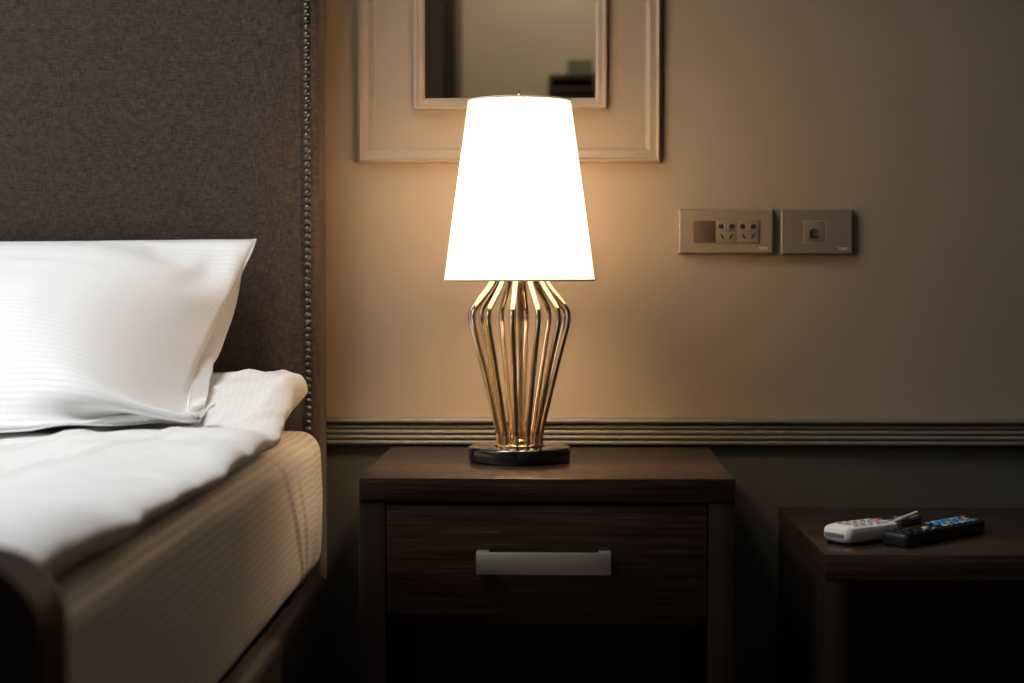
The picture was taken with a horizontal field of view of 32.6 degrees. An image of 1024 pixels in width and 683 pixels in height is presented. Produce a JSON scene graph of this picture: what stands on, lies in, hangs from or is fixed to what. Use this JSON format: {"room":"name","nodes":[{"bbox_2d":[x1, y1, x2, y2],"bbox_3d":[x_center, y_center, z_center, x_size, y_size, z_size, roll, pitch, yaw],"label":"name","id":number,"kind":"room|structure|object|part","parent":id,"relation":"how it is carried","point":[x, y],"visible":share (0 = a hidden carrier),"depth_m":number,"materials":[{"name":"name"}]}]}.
{"room":"bedroom","nodes":[
{"label":"bedroom","id":0,"kind":"room"},
{"bbox_2d":[325,0,1023,682],"bbox_3d":[0.391,-0.633,2.856,5.350,2.700,0.100,0,2,1],"label":"wall","id":1,"kind":"structure","parent":0,"point":[907,116],"depth_m":2.83,"materials":[{"name":"beige paint"}]},
{"bbox_2d":[357,0,661,162],"bbox_3d":[-0.005,-0.874,2.799,0.490,1.173,0.012,0,2,1],"label":"trim","id":2,"kind":"structure","parent":1,"relation":"attached to","point":[651,153],"depth_m":2.82,"materials":[{"name":"paint"}]},
{"bbox_2d":[413,0,606,109],"bbox_3d":[-0.003,-0.852,2.801,0.312,0.958,0.011,0,2,1],"label":"wall mirror","id":3,"kind":"object","parent":1,"relation":"attached to","point":[464,50],"visible":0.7,"depth_m":2.81,"materials":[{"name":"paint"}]},
{"bbox_2d":[326,417,1023,445],"bbox_3d":[1.332,0.146,2.803,3.264,0.044,0.020,0,2,1],"label":"trim","id":4,"kind":"structure","parent":1,"relation":"attached to","point":[340,430],"depth_m":2.82,"materials":[{"name":"paint"}]},
{"bbox_2d":[678,209,773,253],"bbox_3d":[0.344,-0.177,2.816,0.153,0.072,0.014,0,2,1],"label":"power socket","id":5,"kind":"object","parent":1,"relation":"attached to","point":[700,231],"visible":1,"depth_m":2.81,"materials":[{"name":"beige plastic"}]},
{"bbox_2d":[716,220,736,242],"bbox_3d":[0.345,-0.177,2.812,0.034,0.036,0.002,0,2,1],"label":"outlet","id":6,"kind":"object","parent":5,"relation":"attached to","point":[726,230],"depth_m":2.81,"materials":[{"name":"plastic"}]},
{"bbox_2d":[738,220,758,242],"bbox_3d":[0.380,-0.177,2.811,0.034,0.036,0.002,0,2,1],"label":"outlet","id":7,"kind":"object","parent":5,"relation":"attached to","point":[748,230],"depth_m":2.81,"materials":[{"name":"plastic"}]},
{"bbox_2d":[780,209,852,254],"bbox_3d":[0.490,-0.176,2.814,0.116,0.073,0.012,0,2,1],"label":"socket","id":8,"kind":"object","parent":1,"relation":"attached to","point":[802,231],"visible":1,"depth_m":2.81,"materials":[{"name":"beige plastic"}]},
{"bbox_3d":[0.337,0.853,0.559,5.350,0.100,4.800,0,2,1],"label":"floor","id":9,"kind":"structure","parent":0,"visible":0},
{"bbox_2d":[0,0,329,682],"bbox_3d":[-1.115,0.020,1.974,1.693,1.460,1.771,0,2,1],"label":"bed","id":10,"kind":"object","parent":9,"relation":"on","point":[120,119],"visible":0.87,"depth_m":2.73,"materials":[{"name":"white linen"},{"name":"dark brown woven fabric"},{"name":"metal"}]},
{"bbox_3d":[-1.135,0.447,1.133,1.693,0.629,0.060,0,2,1],"label":"footboard","id":11,"kind":"part","parent":10,"relation":"part of","materials":[{"name":"brown leather"}]},
{"bbox_2d":[51,431,322,682],"bbox_3d":[-1.110,0.279,1.966,1.611,0.228,1.588,0,2,1],"label":"mattress","id":12,"kind":"object","parent":10,"relation":"on","point":[182,598],"visible":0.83,"depth_m":1.80,"materials":[{"name":"beige fabric"}]},
{"bbox_2d":[0,369,307,574],"bbox_3d":[-1.111,0.113,1.962,1.599,0.097,1.572,0,2,1],"label":"duvet","id":13,"kind":"object","parent":12,"relation":"on","point":[68,493],"visible":0.68,"depth_m":1.90,"materials":[{"name":"white fabric"}]},
{"bbox_2d":[0,238,256,432],"bbox_3d":[-0.769,-0.020,2.460,0.747,0.260,0.511,0,2,1],"label":"pillow","id":14,"kind":"object","parent":13,"relation":"on","point":[110,332],"visible":1,"depth_m":2.42,"materials":[{"name":"white fabric"}]},
{"bbox_3d":[-1.117,0.508,1.974,1.627,0.225,1.625,0,2,1],"label":"rail","id":15,"kind":"part","parent":10,"relation":"part of","materials":[{"name":"brown fabric"}]},
{"bbox_3d":[-1.096,-0.061,2.812,1.589,1.360,0.088,0,2,1],"label":"headboard","id":16,"kind":"part","parent":10,"relation":"part of","materials":[{"name":"fabric"}]},
{"bbox_2d":[359,447,734,682],"bbox_3d":[0.053,0.453,2.588,0.511,0.550,0.470,0,2,2],"label":"nightstand","id":17,"kind":"object","parent":9,"relation":"on","point":[602,564],"visible":1,"depth_m":2.38,"materials":[{"name":"brown wood"}]},
{"bbox_3d":[-0.184,0.468,2.612,0.036,0.518,0.438,0,2,2],"label":"panel","id":18,"kind":"part","parent":17,"relation":"part of","materials":[{"name":"brown wood"}]},
{"bbox_2d":[444,92,594,465],"bbox_3d":[0.011,-0.095,2.591,0.225,0.545,0.225,0,2,-4],"label":"table lamp","id":19,"kind":"object","parent":17,"relation":"on","point":[519,214],"visible":1,"depth_m":2.52,"materials":[{"name":"gold metal"}]},
{"bbox_3d":[-0.041,0.020,2.603,0.049,0.262,0.008,0,2,8],"label":"cage rod","id":20,"kind":"part","parent":19,"relation":"part of","materials":[{"name":"gold metal"}]},
{"bbox_3d":[-0.038,0.021,2.576,0.049,0.262,0.008,-1,2,-22],"label":"cage rod","id":21,"kind":"part","parent":19,"relation":"part of","materials":[{"name":"gold metal"}]},
{"bbox_3d":[-0.030,0.019,2.627,0.049,0.262,0.008,2,3,38],"label":"cage rod","id":22,"kind":"part","parent":19,"relation":"part of","materials":[{"name":"gold metal"}]},
{"bbox_3d":[-0.021,0.022,2.554,0.008,0.262,0.049,2,3,38],"label":"cage rod","id":23,"kind":"part","parent":19,"relation":"part of","materials":[{"name":"gold metal"}]},
{"bbox_3d":[-0.008,0.018,2.643,0.008,0.262,0.049,-1,2,-22],"label":"cage rod","id":24,"kind":"part","parent":19,"relation":"part of","materials":[{"name":"gold metal"}]},
{"bbox_3d":[0.004,0.022,2.543,0.008,0.262,0.049,0,2,8],"label":"cage rod","id":25,"kind":"part","parent":19,"relation":"part of","materials":[{"name":"gold metal"}]},
{"bbox_3d":[0.011,-0.223,2.586,0.223,0.266,0.223,0,2,1],"label":"lamp shade","id":26,"kind":"part","parent":19,"relation":"part of","materials":[{"name":"fabric"}]},
{"bbox_3d":[0.019,0.018,2.647,0.008,0.262,0.049,0,2,8],"label":"cage rod","id":27,"kind":"part","parent":19,"relation":"part of","materials":[{"name":"gold metal"}]},
{"bbox_3d":[0.030,0.022,2.546,0.008,0.262,0.049,-1,2,-22],"label":"cage rod","id":28,"kind":"part","parent":19,"relation":"part of","materials":[{"name":"gold metal"}]},
{"bbox_3d":[0.043,0.019,2.636,0.008,0.262,0.049,2,3,38],"label":"cage rod","id":29,"kind":"part","parent":19,"relation":"part of","materials":[{"name":"gold metal"}]},
{"bbox_3d":[0.052,0.021,2.562,0.049,0.262,0.008,2,3,38],"label":"cage rod","id":30,"kind":"part","parent":19,"relation":"part of","materials":[{"name":"gold metal"}]},
{"bbox_3d":[0.063,0.021,2.587,0.049,0.262,0.008,0,2,8],"label":"cage rod","id":31,"kind":"part","parent":19,"relation":"part of","materials":[{"name":"gold metal"}]},
{"bbox_3d":[0.060,0.020,2.614,0.049,0.262,0.008,-1,2,-22],"label":"cage rod","id":32,"kind":"part","parent":19,"relation":"part of","materials":[{"name":"gold metal"}]},
{"bbox_3d":[0.043,0.298,2.364,0.181,0.029,0.034,0,2,2],"label":"handle","id":33,"kind":"part","parent":17,"relation":"part of","materials":[{"name":"metal"}]},
{"bbox_3d":[0.047,0.298,2.390,0.437,0.150,0.019,0,2,2],"label":"drawer","id":34,"kind":"part","parent":17,"relation":"part of","materials":[{"name":"brown wood"}]},
{"bbox_3d":[0.060,0.451,2.816,0.438,0.497,0.011,0,2,2],"label":"panel","id":35,"kind":"part","parent":17,"relation":"part of","materials":[{"name":"brown wood"}]},
{"bbox_3d":[0.291,0.469,2.597,0.036,0.518,0.438,0,2,2],"label":"panel","id":36,"kind":"part","parent":17,"relation":"part of","materials":[{"name":"brown wood"}]},
{"bbox_2d":[777,507,1023,682],"bbox_3d":[0.796,0.502,2.568,0.750,0.454,0.480,0,2,1],"label":"table","id":37,"kind":"object","parent":9,"relation":"on","point":[951,610],"visible":1,"depth_m":2.76,"materials":[{"name":"brown wood"}]},
{"bbox_3d":[0.438,0.519,2.577,0.032,0.420,0.479,0,2,1],"label":"panel","id":38,"kind":"part","parent":37,"relation":"part of","materials":[{"name":"brown wood"}]},
{"bbox_2d":[824,511,917,545],"bbox_3d":[0.513,0.262,2.460,0.174,0.033,0.052,-2,3,-36],"label":"handset","id":39,"kind":"object","parent":37,"relation":"on","point":[850,532],"visible":0.95,"depth_m":2.42,"materials":[{"name":"white plastic"}]},
{"bbox_2d":[885,515,921,527],"bbox_3d":[0.577,0.266,2.589,0.034,0.015,0.092,1,2,31],"label":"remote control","id":40,"kind":"object","parent":37,"relation":"on","point":[915,520],"visible":0.51,"depth_m":2.58,"materials":[{"name":"black plastic"}]},
{"bbox_2d":[883,516,984,546],"bbox_3d":[0.596,0.267,2.467,0.205,0.021,0.044,-2,3,-45],"label":"remote control","id":41,"kind":"object","parent":37,"relation":"on","point":[955,527],"visible":1,"depth_m":2.44,"materials":[{"name":"black plastic"}]},
{"bbox_3d":[0.802,0.491,2.799,0.685,0.379,0.012,0,2,1],"label":"panel","id":42,"kind":"part","parent":37,"relation":"part of","materials":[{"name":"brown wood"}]}
]}

